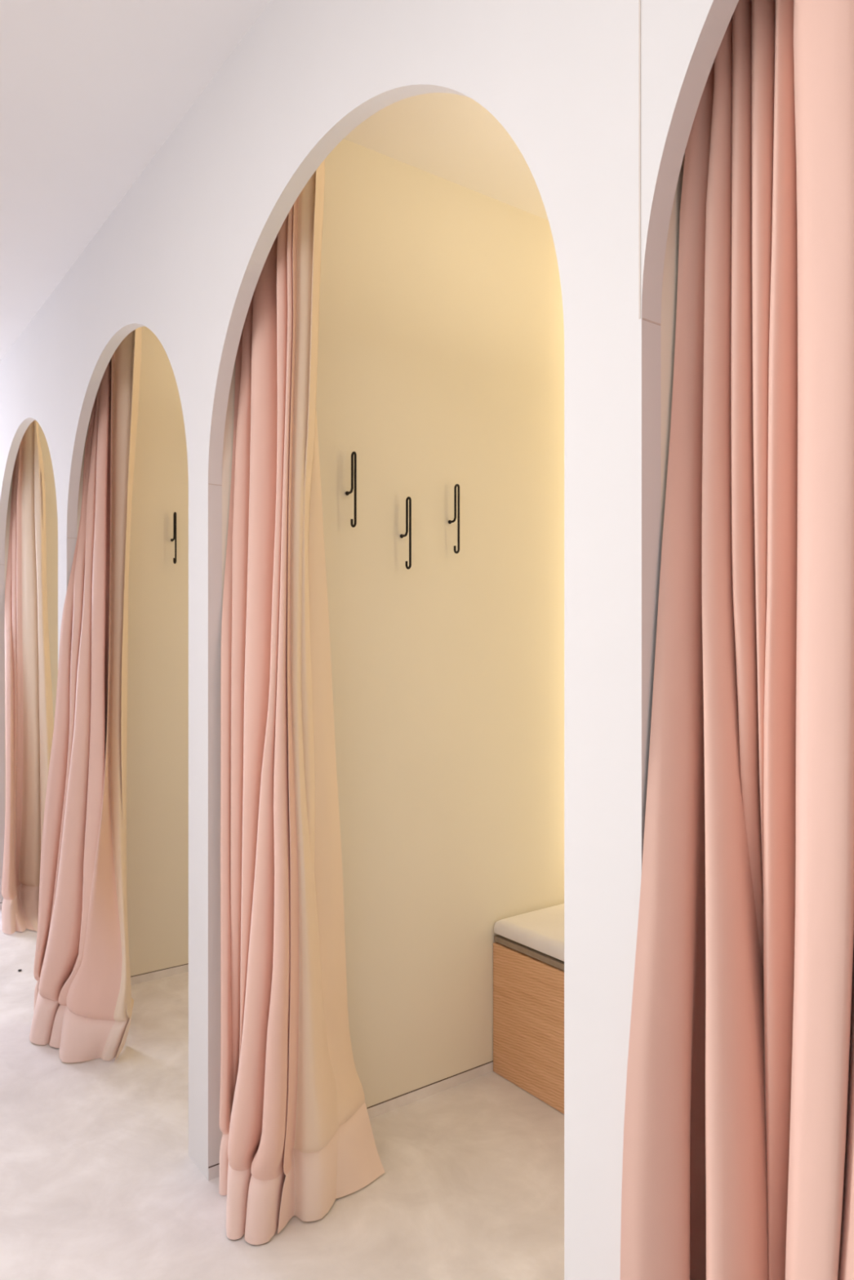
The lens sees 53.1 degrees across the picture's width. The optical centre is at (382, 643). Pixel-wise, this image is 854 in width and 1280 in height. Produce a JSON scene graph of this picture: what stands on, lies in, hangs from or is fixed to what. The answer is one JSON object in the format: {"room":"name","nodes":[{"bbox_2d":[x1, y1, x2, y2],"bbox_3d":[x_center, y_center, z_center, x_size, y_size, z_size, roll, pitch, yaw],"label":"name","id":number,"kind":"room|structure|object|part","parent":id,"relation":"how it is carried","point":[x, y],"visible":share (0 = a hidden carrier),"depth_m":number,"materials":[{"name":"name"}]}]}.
{"room":"clothing store","nodes":[
{"label":"clothing store","id":0,"kind":"room"},
{"bbox_2d":[4,423,57,814],"bbox_3d":[-1.323,-0.027,4.631,1.384,2.655,0.123,0,0,-35],"label":"wall partition","id":1,"kind":"structure","parent":0,"point":[51,517],"depth_m":4.31,"materials":[{"name":"paint"}]},
{"bbox_2d":[76,326,188,976],"bbox_3d":[-0.592,-0.027,3.581,1.384,2.655,0.123,0,0,-35],"label":"wall partition","id":2,"kind":"structure","parent":0,"point":[157,754],"depth_m":3.31,"materials":[{"name":"paint"}]},
{"bbox_2d":[130,963,188,985],"bbox_3d":[-0.570,1.285,3.520,1.419,0.030,0.002,0,0,-35],"label":"baseboard","id":3,"kind":"structure","parent":2,"relation":"attached to","point":[181,969],"depth_m":3.31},
{"bbox_2d":[170,511,176,564],"bbox_3d":[-0.814,-0.411,3.324,0.012,0.202,0.048,0,0,-35],"label":"coat hook","id":4,"kind":"object","parent":2,"relation":"attached to","point":[175,513],"visible":1,"depth_m":3.30,"materials":[{"name":"black metal"}]},
{"bbox_2d":[0,0,548,361],"bbox_3d":[-1.282,-1.405,2.441,4.020,0.100,10.800,0,0,-35],"label":"ceiling","id":5,"kind":"structure","parent":0,"point":[91,91],"depth_m":2.22,"materials":[{"name":"paint"}]},
{"bbox_2d":[1,419,53,933],"bbox_3d":[-1.673,-0.028,4.059,0.252,2.647,0.492,0,0,-20],"label":"curtain","id":6,"kind":"object","parent":5,"relation":"hanging from","point":[28,704],"visible":0.73,"depth_m":4.04,"materials":[{"name":"pink fabric"}]},
{"bbox_3d":[-1.748,-0.096,4.034,0.087,2.512,0.387,0,0,-21],"label":"fabric panel","id":7,"kind":"part","parent":6,"relation":"part of","materials":[{"name":"pink fabric"}]},
{"bbox_2d":[29,326,142,1062],"bbox_3d":[-1.005,-0.028,2.875,0.360,2.648,0.613,0,0,-10],"label":"curtain","id":8,"kind":"object","parent":5,"relation":"hanging from","point":[83,1001],"visible":0.92,"depth_m":2.88,"materials":[{"name":"pink fabric"}]},
{"bbox_2d":[218,159,384,1244],"bbox_3d":[-0.235,-0.028,2.028,0.314,2.648,0.392,0,0,37],"label":"curtain","id":9,"kind":"object","parent":5,"relation":"hanging from","point":[297,1139],"visible":0.91,"depth_m":1.93,"materials":[{"name":"pink fabric"}]},
{"bbox_3d":[-0.283,-0.093,1.971,0.173,2.518,0.343,0,0,-16],"label":"fabric panel","id":10,"kind":"part","parent":9,"relation":"part of","materials":[{"name":"pink fabric"}]},
{"bbox_2d":[619,0,853,1279],"bbox_3d":[0.528,-0.028,0.892,0.428,2.647,0.447,0,0,-35],"label":"curtain","id":11,"kind":"object","parent":5,"relation":"hanging from","point":[738,1163],"visible":0.98,"depth_m":0.97,"materials":[{"name":"pink fabric"}]},
{"bbox_2d":[0,909,564,1279],"bbox_3d":[-1.282,1.350,2.441,4.020,0.100,10.800,0,0,-35],"label":"floor","id":12,"kind":"structure","parent":0,"point":[100,1180],"depth_m":2.07,"materials":[{"name":"beige concrete"}]},
{"bbox_2d":[493,934,564,1114],"bbox_3d":[0.867,1.090,2.259,0.497,0.415,1.150,0,0,-35],"label":"bench","id":13,"kind":"object","parent":12,"relation":"on","point":[528,983],"visible":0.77,"depth_m":2.46,"materials":[{"name":"brown wood"}]},
{"bbox_2d":[493,903,564,961],"bbox_3d":[0.866,0.854,2.258,0.493,0.057,1.144,0,0,-35],"label":"seat cushion","id":14,"kind":"object","parent":13,"relation":"on","point":[542,930],"visible":0.16,"depth_m":2.51,"materials":[{"name":"beige fabric"}]},
{"bbox_2d":[0,0,738,1279],"bbox_3d":[-0.865,-0.027,2.732,0.036,2.655,10.800,0,0,-35],"label":"wall","id":15,"kind":"structure","parent":0,"point":[182,256],"depth_m":1.17,"materials":[{"name":"white paint"}]},
{"bbox_2d":[638,0,640,319],"bbox_3d":[0.307,-0.871,1.017,0.002,0.967,0.002,0,0,-35],"label":"trim","id":16,"kind":"structure","parent":15,"relation":"attached to","point":[639,1],"depth_m":1.02,"materials":[{"name":"white paint"}]},
{"bbox_2d":[222,138,564,1134],"bbox_3d":[0.139,-0.027,2.532,1.384,2.655,0.123,0,0,-35],"label":"wall partition","id":17,"kind":"structure","parent":0,"point":[441,349],"depth_m":2.47,"materials":[{"name":"paint"}]},
{"bbox_2d":[208,1060,493,1180],"bbox_3d":[0.161,1.285,2.470,1.419,0.030,0.002,0,0,-35],"label":"baseboard","id":18,"kind":"structure","parent":17,"relation":"attached to","point":[214,1171],"depth_m":2.44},
{"bbox_2d":[345,451,356,527],"bbox_3d":[-0.084,-0.409,2.273,0.012,0.202,0.048,0,0,-35],"label":"coat hook","id":19,"kind":"object","parent":17,"relation":"attached to","point":[347,493],"visible":1,"depth_m":2.25,"materials":[{"name":"black metal"}]},
{"bbox_2d":[400,496,411,568],"bbox_3d":[0.064,-0.307,2.377,0.012,0.202,0.048,0,0,-35],"label":"coat hook","id":20,"kind":"object","parent":17,"relation":"attached to","point":[402,535],"visible":1,"depth_m":2.36,"materials":[{"name":"black metal"}]},
{"bbox_2d":[448,484,459,553],"bbox_3d":[0.207,-0.361,2.476,0.012,0.202,0.048,0,0,-35],"label":"coat hook","id":21,"kind":"object","parent":17,"relation":"attached to","point":[450,522],"visible":1,"depth_m":2.46,"materials":[{"name":"black metal"}]},
{"bbox_2d":[660,152,684,559],"bbox_3d":[0.870,-0.027,1.482,1.384,2.655,0.123,0,0,-35],"label":"wall partition","id":22,"kind":"structure","parent":0,"point":[669,282],"depth_m":1.04,"materials":[{"name":"paint"}]},
{"bbox_2d":[641,317,660,325],"bbox_3d":[0.323,-0.387,1.025,0.034,0.002,0.001,0,0,-35],"label":"trim","id":23,"kind":"structure","parent":22,"relation":"attached to","point":[642,318],"depth_m":1.02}
]}

